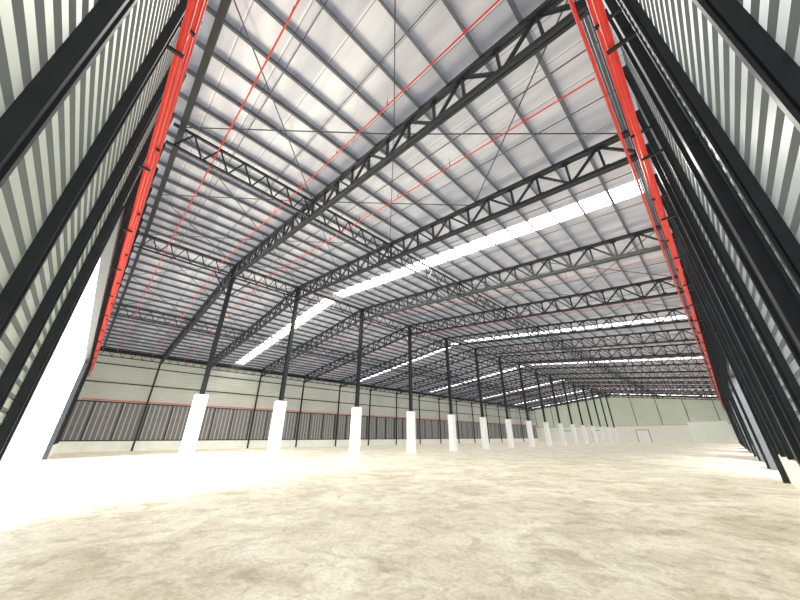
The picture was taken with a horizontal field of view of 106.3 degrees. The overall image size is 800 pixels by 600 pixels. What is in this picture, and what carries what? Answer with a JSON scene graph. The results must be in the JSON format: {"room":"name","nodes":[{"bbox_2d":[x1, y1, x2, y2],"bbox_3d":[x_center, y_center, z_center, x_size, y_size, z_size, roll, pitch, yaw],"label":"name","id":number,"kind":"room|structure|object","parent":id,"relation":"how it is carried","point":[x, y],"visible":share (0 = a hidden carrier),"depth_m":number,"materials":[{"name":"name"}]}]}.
{"room":"empty warehouse","nodes":[
{"label":"empty warehouse","id":0,"kind":"room"},
{"bbox_2d":[0,0,202,461],"bbox_3d":[-19.619,1.900,19.081,0.470,15.600,55.800,22,-33,-40],"label":"wall","id":1,"kind":"structure","parent":0,"point":[83,82],"depth_m":4.13,"materials":[{"name":"grey"}]},
{"bbox_2d":[89,0,207,375],"bbox_3d":[-19.339,0.632,19.928,0.270,1.890,54.250,22,-33,-40],"label":"pipe","id":2,"kind":"object","parent":1,"relation":"attached to","point":[195,9],"visible":0.99,"depth_m":7.82,"materials":[{"name":"red metal"}]},
{"bbox_2d":[53,345,537,452],"bbox_3d":[7.649,30.897,78.833,132.300,12.500,0.400,22,-33,-40],"label":"wall","id":3,"kind":"structure","parent":0,"point":[92,425],"depth_m":47.99,"materials":[{"name":"beige metal"}]},
{"bbox_2d":[82,398,522,424],"bbox_3d":[7.736,31.121,78.361,130.750,0.100,0.100,22,-33,-40],"label":"pipe","id":4,"kind":"object","parent":3,"relation":"attached to","point":[82,398],"visible":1,"depth_m":47.81,"materials":[{"name":"red metal"}]},
{"bbox_2d":[0,441,799,599],"bbox_3d":[27.255,28.471,58.118,132.750,0.300,56.400,22,-33,-40],"label":"floor","id":5,"kind":"structure","parent":0,"point":[616,520],"depth_m":5.96,"materials":[{"name":"concrete"}]},
{"bbox_2d":[130,364,160,450],"bbox_3d":[-33.935,13.934,40.253,0.320,11.300,0.220,22,-33,-40],"label":"wall column","id":6,"kind":"structure","parent":5,"relation":"on","point":[153,384],"depth_m":39.92,"materials":[{"name":"metal"}]},
{"bbox_2d":[175,265,249,463],"bbox_3d":[-14.487,3.960,23.279,3.064,15.340,0.800,22,-33,-40],"label":"steel column","id":7,"kind":"structure","parent":5,"relation":"on","point":[190,437],"depth_m":21.35,"materials":[{"name":"white paint"}]},
{"bbox_2d":[247,377,261,447],"bbox_3d":[-23.909,18.071,49.309,0.320,11.300,0.220,22,-33,-40],"label":"wall column","id":8,"kind":"structure","parent":5,"relation":"on","point":[260,377],"depth_m":49.06,"materials":[{"name":"metal"}]},
{"bbox_2d":[265,287,309,459],"bbox_3d":[-10.229,5.717,27.124,3.064,15.340,0.800,22,-33,-40],"label":"steel column","id":9,"kind":"structure","parent":5,"relation":"on","point":[275,435],"depth_m":25.27,"materials":[{"name":"white paint"}]},
{"bbox_2d":[295,383,304,446],"bbox_3d":[-18.140,20.451,54.520,0.320,11.300,0.220,22,-33,-40],"label":"wall column","id":10,"kind":"structure","parent":5,"relation":"on","point":[303,383],"depth_m":54.20,"materials":[{"name":"metal"}]},
{"bbox_2d":[335,386,340,445],"bbox_3d":[-12.371,22.831,59.731,0.320,11.300,0.220,22,-33,-40],"label":"wall column","id":11,"kind":"structure","parent":5,"relation":"on","point":[339,386],"depth_m":59.70,"materials":[{"name":"metal"}]},
{"bbox_2d":[348,309,370,454],"bbox_3d":[-4.461,8.097,32.335,3.064,15.340,0.800,22,-33,-40],"label":"steel column","id":12,"kind":"structure","parent":5,"relation":"on","point":[355,429],"depth_m":30.55,"materials":[{"name":"white paint"}]},
{"bbox_2d":[368,389,370,444],"bbox_3d":[-6.602,25.212,64.942,0.320,11.300,0.220,22,-33,-40],"label":"wall column","id":13,"kind":"structure","parent":5,"relation":"on","point":[370,389],"depth_m":64.74,"materials":[{"name":"metal"}]},
{"bbox_2d":[396,395,396,444],"bbox_3d":[-0.833,27.592,70.153,0.320,11.300,0.220,22,-33,-40],"label":"wall column","id":14,"kind":"structure","parent":5,"relation":"on","point":[396,395],"depth_m":69.86,"materials":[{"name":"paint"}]},
{"bbox_2d":[402,326,416,452],"bbox_3d":[1.308,10.477,37.546,3.064,15.340,0.800,22,-33,-40],"label":"steel column","id":15,"kind":"structure","parent":5,"relation":"on","point":[411,430],"depth_m":35.80,"materials":[{"name":"white paint"}]},
{"bbox_2d":[419,398,420,443],"bbox_3d":[4.936,29.972,75.364,0.320,11.300,0.220,22,-33,-40],"label":"wall column","id":16,"kind":"structure","parent":5,"relation":"on","point":[419,398],"depth_m":74.94,"materials":[{"name":"metal"}]},
{"bbox_2d":[438,400,441,443],"bbox_3d":[10.704,32.352,80.574,0.320,11.300,0.220,22,-33,-40],"label":"wall column","id":17,"kind":"structure","parent":5,"relation":"on","point":[438,400],"depth_m":80.30,"materials":[{"name":"metal"}]},
{"bbox_2d":[441,338,457,450],"bbox_3d":[7.077,12.857,42.757,3.064,15.340,0.800,22,-33,-40],"label":"steel column","id":18,"kind":"structure","parent":5,"relation":"on","point":[451,417],"depth_m":41.06,"materials":[{"name":"white paint"}]},
{"bbox_2d":[456,402,459,442],"bbox_3d":[16.473,34.732,85.785,0.320,11.300,0.220,22,-33,-40],"label":"wall column","id":19,"kind":"structure","parent":5,"relation":"on","point":[456,402],"depth_m":85.70,"materials":[{"name":"metal"}]},
{"bbox_2d":[471,404,475,442],"bbox_3d":[22.242,37.113,90.996,0.320,11.300,0.220,22,-33,-40],"label":"wall column","id":20,"kind":"structure","parent":5,"relation":"on","point":[471,404],"depth_m":90.74,"materials":[{"name":"metal"}]},
{"bbox_2d":[471,349,489,448],"bbox_3d":[12.846,15.237,47.968,3.064,15.340,0.800,22,-33,-40],"label":"steel column","id":21,"kind":"structure","parent":5,"relation":"on","point":[483,423],"depth_m":46.29,"materials":[{"name":"white paint"}]},
{"bbox_2d":[485,406,489,442],"bbox_3d":[28.011,39.493,96.207,0.320,11.300,0.220,22,-33,-40],"label":"wall column","id":22,"kind":"structure","parent":5,"relation":"on","point":[485,406],"depth_m":95.98,"materials":[{"name":"metal"}]},
{"bbox_2d":[496,356,514,447],"bbox_3d":[18.615,17.617,53.178,3.064,15.340,0.800,22,-33,-40],"label":"steel column","id":23,"kind":"structure","parent":5,"relation":"on","point":[508,424],"depth_m":51.58,"materials":[{"name":"white paint"}]},
{"bbox_2d":[516,364,535,446],"bbox_3d":[24.384,19.998,58.389,3.064,15.340,0.800,22,-33,-40],"label":"steel column","id":24,"kind":"structure","parent":5,"relation":"on","point":[528,423],"depth_m":56.72,"materials":[{"name":"white paint"}]},
{"bbox_2d":[534,370,551,445],"bbox_3d":[30.152,22.378,63.600,3.064,15.340,0.800,22,-33,-40],"label":"steel column","id":25,"kind":"structure","parent":5,"relation":"on","point":[545,424],"depth_m":62.08,"materials":[{"name":"white paint"}]},
{"bbox_2d":[548,375,566,444],"bbox_3d":[35.921,24.758,68.811,3.064,15.340,0.800,22,-33,-40],"label":"steel column","id":26,"kind":"structure","parent":5,"relation":"on","point":[560,426],"depth_m":67.24,"materials":[{"name":"white paint"}]},
{"bbox_2d":[561,381,578,444],"bbox_3d":[41.690,27.138,74.021,3.064,15.340,0.800,22,-33,-40],"label":"steel column","id":27,"kind":"structure","parent":5,"relation":"on","point":[572,425],"depth_m":72.40,"materials":[{"name":"white paint"}]},
{"bbox_2d":[572,382,588,443],"bbox_3d":[47.459,29.518,79.232,3.064,15.340,0.800,22,-33,-40],"label":"steel column","id":28,"kind":"structure","parent":5,"relation":"on","point":[585,436],"depth_m":77.75,"materials":[{"name":"white paint"}]},
{"bbox_2d":[581,387,598,443],"bbox_3d":[53.228,31.899,84.443,3.064,15.340,0.800,22,-33,-40],"label":"steel column","id":29,"kind":"structure","parent":5,"relation":"on","point":[591,426],"depth_m":82.93,"materials":[{"name":"white paint"}]},
{"bbox_2d":[590,390,605,442],"bbox_3d":[58.996,34.279,89.654,3.064,15.340,0.800,22,-33,-40],"label":"steel column","id":30,"kind":"structure","parent":5,"relation":"on","point":[600,426],"depth_m":88.05,"materials":[{"name":"white paint"}]},
{"bbox_2d":[598,391,613,442],"bbox_3d":[64.765,36.659,94.865,3.064,15.340,0.800,22,-33,-40],"label":"steel column","id":31,"kind":"structure","parent":5,"relation":"on","point":[607,427],"depth_m":93.42,"materials":[{"name":"white paint"}]},
{"bbox_2d":[605,393,619,442],"bbox_3d":[70.534,39.039,100.075,3.064,15.340,0.800,22,-33,-40],"label":"steel column","id":32,"kind":"structure","parent":5,"relation":"on","point":[614,428],"depth_m":98.68,"materials":[{"name":"white paint"}]},
{"bbox_2d":[602,0,799,349],"bbox_3d":[4.806,-2.275,4.768,0.320,11.300,0.220,22,-33,-40],"label":"wall column","id":33,"kind":"structure","parent":5,"relation":"on","point":[781,290],"depth_m":4.47,"materials":[{"name":"metal"}]},
{"bbox_2d":[645,145,799,466],"bbox_3d":[9.063,-0.518,8.613,0.320,11.300,0.220,22,-33,-40],"label":"wall column","id":34,"kind":"structure","parent":5,"relation":"on","point":[788,433],"depth_m":8.08,"materials":[{"name":"metal"}]},
{"bbox_2d":[697,319,760,460],"bbox_3d":[26.370,6.622,24.246,0.320,11.300,0.220,22,-33,-40],"label":"wall column","id":35,"kind":"structure","parent":5,"relation":"on","point":[734,402],"depth_m":23.78,"materials":[{"name":"metal"}]},
{"bbox_2d":[707,353,750,452],"bbox_3d":[37.907,11.383,34.667,0.320,11.300,0.220,22,-33,-40],"label":"wall column","id":36,"kind":"structure","parent":5,"relation":"on","point":[707,353],"depth_m":34.33,"materials":[{"name":"metal"}]},
{"bbox_2d":[688,289,770,468],"bbox_3d":[20.601,4.242,19.035,0.320,11.300,0.220,22,-33,-40],"label":"wall column","id":37,"kind":"structure","parent":5,"relation":"on","point":[692,297],"depth_m":18.49,"materials":[{"name":"metal"}]},
{"bbox_2d":[702,337,756,456],"bbox_3d":[32.139,9.003,29.456,0.320,11.300,0.220,22,-33,-40],"label":"wall column","id":38,"kind":"structure","parent":5,"relation":"on","point":[750,445],"depth_m":28.80,"materials":[{"name":"metal"}]},
{"bbox_2d":[714,377,744,447],"bbox_3d":[55.214,18.523,50.300,0.320,11.300,0.220,22,-33,-40],"label":"wall column","id":39,"kind":"structure","parent":5,"relation":"on","point":[714,377],"depth_m":49.93,"materials":[{"name":"metal"}]},
{"bbox_2d":[711,364,748,450],"bbox_3d":[43.676,13.763,39.878,0.320,11.300,0.220,22,-33,-40],"label":"wall column","id":40,"kind":"structure","parent":5,"relation":"on","point":[711,364],"depth_m":39.45,"materials":[{"name":"metal"}]},
{"bbox_2d":[713,372,746,448],"bbox_3d":[49.445,16.143,45.089,0.320,11.300,0.220,22,-33,-40],"label":"wall column","id":41,"kind":"structure","parent":5,"relation":"on","point":[713,372],"depth_m":44.85,"materials":[{"name":"metal"}]},
{"bbox_2d":[717,385,743,446],"bbox_3d":[60.983,20.904,55.510,0.320,11.300,0.220,22,-33,-40],"label":"wall column","id":42,"kind":"structure","parent":5,"relation":"on","point":[717,385],"depth_m":55.06,"materials":[{"name":"metal"}]},
{"bbox_2d":[674,242,790,483],"bbox_3d":[14.832,1.862,13.824,0.320,11.300,0.220,22,-33,-40],"label":"wall column","id":43,"kind":"structure","parent":5,"relation":"on","point":[776,459],"depth_m":13.02,"materials":[{"name":"metal"}]},
{"bbox_2d":[101,0,715,406],"bbox_3d":[27.255,15.490,64.048,132.750,3.318,56.400,22,-33,-40],"label":"ceiling","id":44,"kind":"structure","parent":0,"point":[368,21],"depth_m":14.94,"materials":[{"name":"metal"}]},
{"bbox_2d":[236,179,701,404],"bbox_3d":[27.272,15.425,63.864,98.840,3.010,54.300,22,-33,-40],"label":"skylight panels","id":45,"kind":"object","parent":44,"relation":"attached to","point":[630,186],"visible":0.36,"depth_m":20.88,"materials":[{"name":"white plastic"}]},
{"bbox_2d":[102,0,716,407],"bbox_3d":[27.467,15.496,63.811,132.150,3.229,54.050,22,-33,-40],"label":"roof purlins","id":46,"kind":"structure","parent":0,"point":[585,22],"depth_m":23.47,"materials":[{"name":"grey metal"}]},
{"bbox_2d":[102,0,231,350],"bbox_3d":[-19.155,-3.222,21.851,0.200,3.691,55.556,22,-33,-40],"label":"rafter","id":47,"kind":"object","parent":46,"relation":"attached to","point":[224,5],"visible":0.99,"depth_m":11.82,"materials":[{"name":"paint"}]},
{"bbox_2d":[99,347,532,409],"bbox_3d":[7.913,25.540,80.871,132.150,0.480,0.220,22,-33,-40],"label":"beam","id":48,"kind":"structure","parent":46,"relation":"attached to","point":[112,350],"depth_m":49.67,"materials":[{"name":"metal"}]},
{"bbox_2d":[98,346,533,410],"bbox_3d":[8.187,25.645,80.425,131.428,1.210,0.110,22,-33,-40],"label":"truss","id":49,"kind":"object","parent":46,"relation":"attached to","point":[176,357],"visible":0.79,"depth_m":50.52,"materials":[{"name":"metal"}]},
{"bbox_2d":[111,304,569,404],"bbox_3d":[17.911,20.151,72.169,131.428,1.210,0.110,22,-33,-40],"label":"truss","id":50,"kind":"object","parent":46,"relation":"attached to","point":[124,306],"visible":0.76,"depth_m":40.96,"materials":[{"name":"metal"}]},
{"bbox_2d":[135,232,609,397],"bbox_3d":[27.423,14.798,64.083,131.428,1.260,0.110,22,-33,-40],"label":"truss","id":51,"kind":"object","parent":46,"relation":"attached to","point":[152,237],"visible":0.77,"depth_m":30.21,"materials":[{"name":"metal"}]},
{"bbox_2d":[159,0,589,364],"bbox_3d":[-14.610,-0.986,25.675,0.240,4.560,55.450,22,-33,-40],"label":"roof truss","id":52,"kind":"object","parent":46,"relation":"attached to","point":[548,7],"depth_m":10.86,"materials":[{"name":"black metal"}]},
{"bbox_2d":[117,0,702,403],"bbox_3d":[24.321,14.777,61.170,119.832,3.496,54.005,22,-33,-40],"label":"pipes","id":53,"kind":"object","parent":46,"relation":"attached to","point":[298,1],"visible":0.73,"depth_m":15.39,"materials":[{"name":"metal"}]},
{"bbox_2d":[107,0,713,404],"bbox_3d":[27.485,15.746,63.872,131.329,3.125,54.228,22,-33,-40],"label":"cross bracing","id":54,"kind":"object","parent":46,"relation":"attached to","point":[507,133],"depth_m":17.55,"materials":[{"name":"black metal"}]},
{"bbox_2d":[165,122,658,397],"bbox_3d":[36.936,12.190,54.743,131.428,1.210,0.110,22,-33,-40],"label":"truss","id":55,"kind":"object","parent":46,"relation":"attached to","point":[187,131],"visible":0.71,"depth_m":17.96,"materials":[{"name":"metal"}]},
{"bbox_2d":[126,0,712,402],"bbox_3d":[27.500,15.706,64.217,127.507,3.209,55.205,22,-33,-40],"label":"rods","id":56,"kind":"object","parent":46,"relation":"attached to","point":[433,2],"visible":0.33,"depth_m":20.36,"materials":[{"name":"metal"}]},
{"bbox_2d":[212,128,652,367],"bbox_3d":[-10.353,0.770,29.520,0.240,4.560,55.450,22,-33,-40],"label":"roof truss","id":57,"kind":"object","parent":46,"relation":"attached to","point":[603,145],"depth_m":15.99,"materials":[{"name":"black metal"}]},
{"bbox_2d":[260,225,677,376],"bbox_3d":[-4.584,3.151,34.731,0.240,4.560,55.450,22,-33,-40],"label":"roof truss","id":58,"kind":"object","parent":46,"relation":"attached to","point":[642,232],"depth_m":22.90,"materials":[{"name":"black metal"}]},
{"bbox_2d":[303,275,690,382],"bbox_3d":[1.185,5.531,39.942,0.240,4.560,55.450,22,-33,-40],"label":"roof truss","id":59,"kind":"object","parent":46,"relation":"attached to","point":[656,281],"depth_m":29.65,"materials":[{"name":"black metal"}]},
{"bbox_2d":[339,306,698,387],"bbox_3d":[6.954,7.911,45.153,0.240,4.560,55.450,22,-33,-40],"label":"roof truss","id":60,"kind":"object","parent":46,"relation":"attached to","point":[626,326],"depth_m":35.70,"materials":[{"name":"black metal"}]},
{"bbox_2d":[370,327,703,390],"bbox_3d":[12.723,10.291,50.363,0.240,4.560,55.450,22,-33,-40],"label":"roof truss","id":61,"kind":"object","parent":46,"relation":"attached to","point":[683,329],"depth_m":42.08,"materials":[{"name":"black metal"}]},
{"bbox_2d":[396,343,707,394],"bbox_3d":[18.491,12.671,55.574,0.240,4.560,55.450,22,-33,-40],"label":"roof truss","id":62,"kind":"object","parent":46,"relation":"attached to","point":[688,344],"depth_m":47.99,"materials":[{"name":"black metal"}]},
{"bbox_2d":[418,354,710,397],"bbox_3d":[24.260,15.051,60.785,0.240,4.560,55.450,22,-33,-40],"label":"roof truss","id":63,"kind":"object","parent":46,"relation":"attached to","point":[695,355],"depth_m":53.72,"materials":[{"name":"black metal"}]},
{"bbox_2d":[438,364,712,399],"bbox_3d":[30.029,17.432,65.996,0.240,4.560,55.450,22,-33,-40],"label":"roof truss","id":64,"kind":"object","parent":46,"relation":"attached to","point":[688,371],"depth_m":61.15,"materials":[{"name":"black metal"}]},
{"bbox_2d":[455,370,711,401],"bbox_3d":[35.798,19.812,71.207,0.240,4.560,55.450,22,-33,-40],"label":"roof truss","id":65,"kind":"object","parent":46,"relation":"attached to","point":[658,377],"depth_m":67.45,"materials":[{"name":"black metal"}]},
{"bbox_2d":[471,376,716,403],"bbox_3d":[41.567,22.192,76.417,0.240,4.560,55.450,22,-33,-40],"label":"roof truss","id":66,"kind":"object","parent":46,"relation":"attached to","point":[596,382],"depth_m":71.08,"materials":[{"name":"black metal"}]},
{"bbox_2d":[485,381,714,405],"bbox_3d":[47.335,24.572,81.628,0.240,4.560,55.450,22,-33,-40],"label":"roof truss","id":67,"kind":"object","parent":46,"relation":"attached to","point":[669,386],"depth_m":76.60,"materials":[{"name":"black metal"}]},
{"bbox_2d":[497,385,718,406],"bbox_3d":[53.104,26.952,86.839,0.240,4.560,55.450,22,-33,-40],"label":"roof truss","id":68,"kind":"object","parent":46,"relation":"attached to","point":[702,390],"depth_m":80.43,"materials":[{"name":"black metal"}]},
{"bbox_2d":[508,388,717,408],"bbox_3d":[58.873,29.333,92.050,0.240,4.560,55.450,22,-33,-40],"label":"roof truss","id":69,"kind":"object","parent":46,"relation":"attached to","point":[550,399],"depth_m":87.03,"materials":[{"name":"black metal"}]},
{"bbox_2d":[518,390,718,409],"bbox_3d":[64.642,31.713,97.261,0.240,4.560,55.450,22,-33,-40],"label":"roof truss","id":70,"kind":"object","parent":46,"relation":"attached to","point":[590,395],"depth_m":91.25,"materials":[{"name":"black metal"}]},
{"bbox_2d":[529,393,719,410],"bbox_3d":[70.411,34.093,102.471,0.240,4.560,55.450,22,-33,-40],"label":"roof truss","id":71,"kind":"object","parent":46,"relation":"attached to","point":[597,397],"depth_m":97.88,"materials":[{"name":"black metal"}]},
{"bbox_2d":[536,394,717,408],"bbox_3d":[73.821,35.139,105.832,0.200,3.691,55.556,22,-33,-40],"label":"rafter","id":72,"kind":"object","parent":46,"relation":"attached to","point":[606,394],"visible":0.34,"depth_m":105.11,"materials":[{"name":"paint"}]},
{"bbox_2d":[568,0,725,410],"bbox_3d":[46.440,11.424,44.510,130.550,2.685,0.645,22,-33,-40],"label":"pipe","id":73,"kind":"object","parent":46,"relation":"attached to","point":[596,8],"visible":0.87,"depth_m":8.24,"materials":[{"name":"red metal"}]},
{"bbox_2d":[589,14,710,373],"bbox_3d":[46.597,9.354,45.437,132.150,0.480,0.220,22,-33,-40],"label":"beam","id":74,"kind":"structure","parent":46,"relation":"attached to","point":[589,14],"depth_m":11.01,"materials":[{"name":"metal"}]},
{"bbox_2d":[533,394,738,442],"bbox_3d":[74.105,40.570,103.739,0.500,15.600,55.800,22,-33,-40],"label":"wall","id":75,"kind":"structure","parent":0,"point":[666,420],"depth_m":99.42,"materials":[{"name":"metal"}]},
{"bbox_2d":[564,431,573,441],"bbox_3d":[62.491,50.712,111.683,0.140,3.750,3.500,22,-33,-40],"label":"door","id":76,"kind":"structure","parent":75,"relation":"in","point":[568,434],"depth_m":111.44,"materials":[{"name":"white paint"}]},
{"bbox_2d":[591,430,601,441],"bbox_3d":[69.538,47.764,105.228,0.140,3.750,3.500,22,-33,-40],"label":"door","id":77,"kind":"structure","parent":75,"relation":"in","point":[598,434],"depth_m":105.19,"materials":[{"name":"white paint"}]},
{"bbox_2d":[635,430,652,442],"bbox_3d":[78.698,43.931,96.838,0.140,3.750,3.500,22,-33,-40],"label":"door","id":78,"kind":"structure","parent":75,"relation":"in","point":[643,436],"depth_m":96.76,"materials":[{"name":"white paint"}]},
{"bbox_2d":[687,421,735,442],"bbox_3d":[89.823,38.220,86.802,0.400,5.800,8.600,22,-33,-40],"label":"door","id":79,"kind":"structure","parent":75,"relation":"in","point":[701,431],"depth_m":86.73,"materials":[{"name":"paint"}]},
{"bbox_2d":[605,0,799,489],"bbox_3d":[46.909,14.431,42.785,132.165,12.500,0.470,22,-33,-40],"label":"wall","id":80,"kind":"structure","parent":0,"point":[733,65],"depth_m":4.23,"materials":[{"name":"grey metal"}]},
{"label":"outside","id":81,"kind":"structure","parent":0,"visible":0},
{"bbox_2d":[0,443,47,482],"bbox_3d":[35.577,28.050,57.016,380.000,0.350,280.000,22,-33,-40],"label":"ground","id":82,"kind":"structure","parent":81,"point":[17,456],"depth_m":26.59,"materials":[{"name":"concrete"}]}
]}

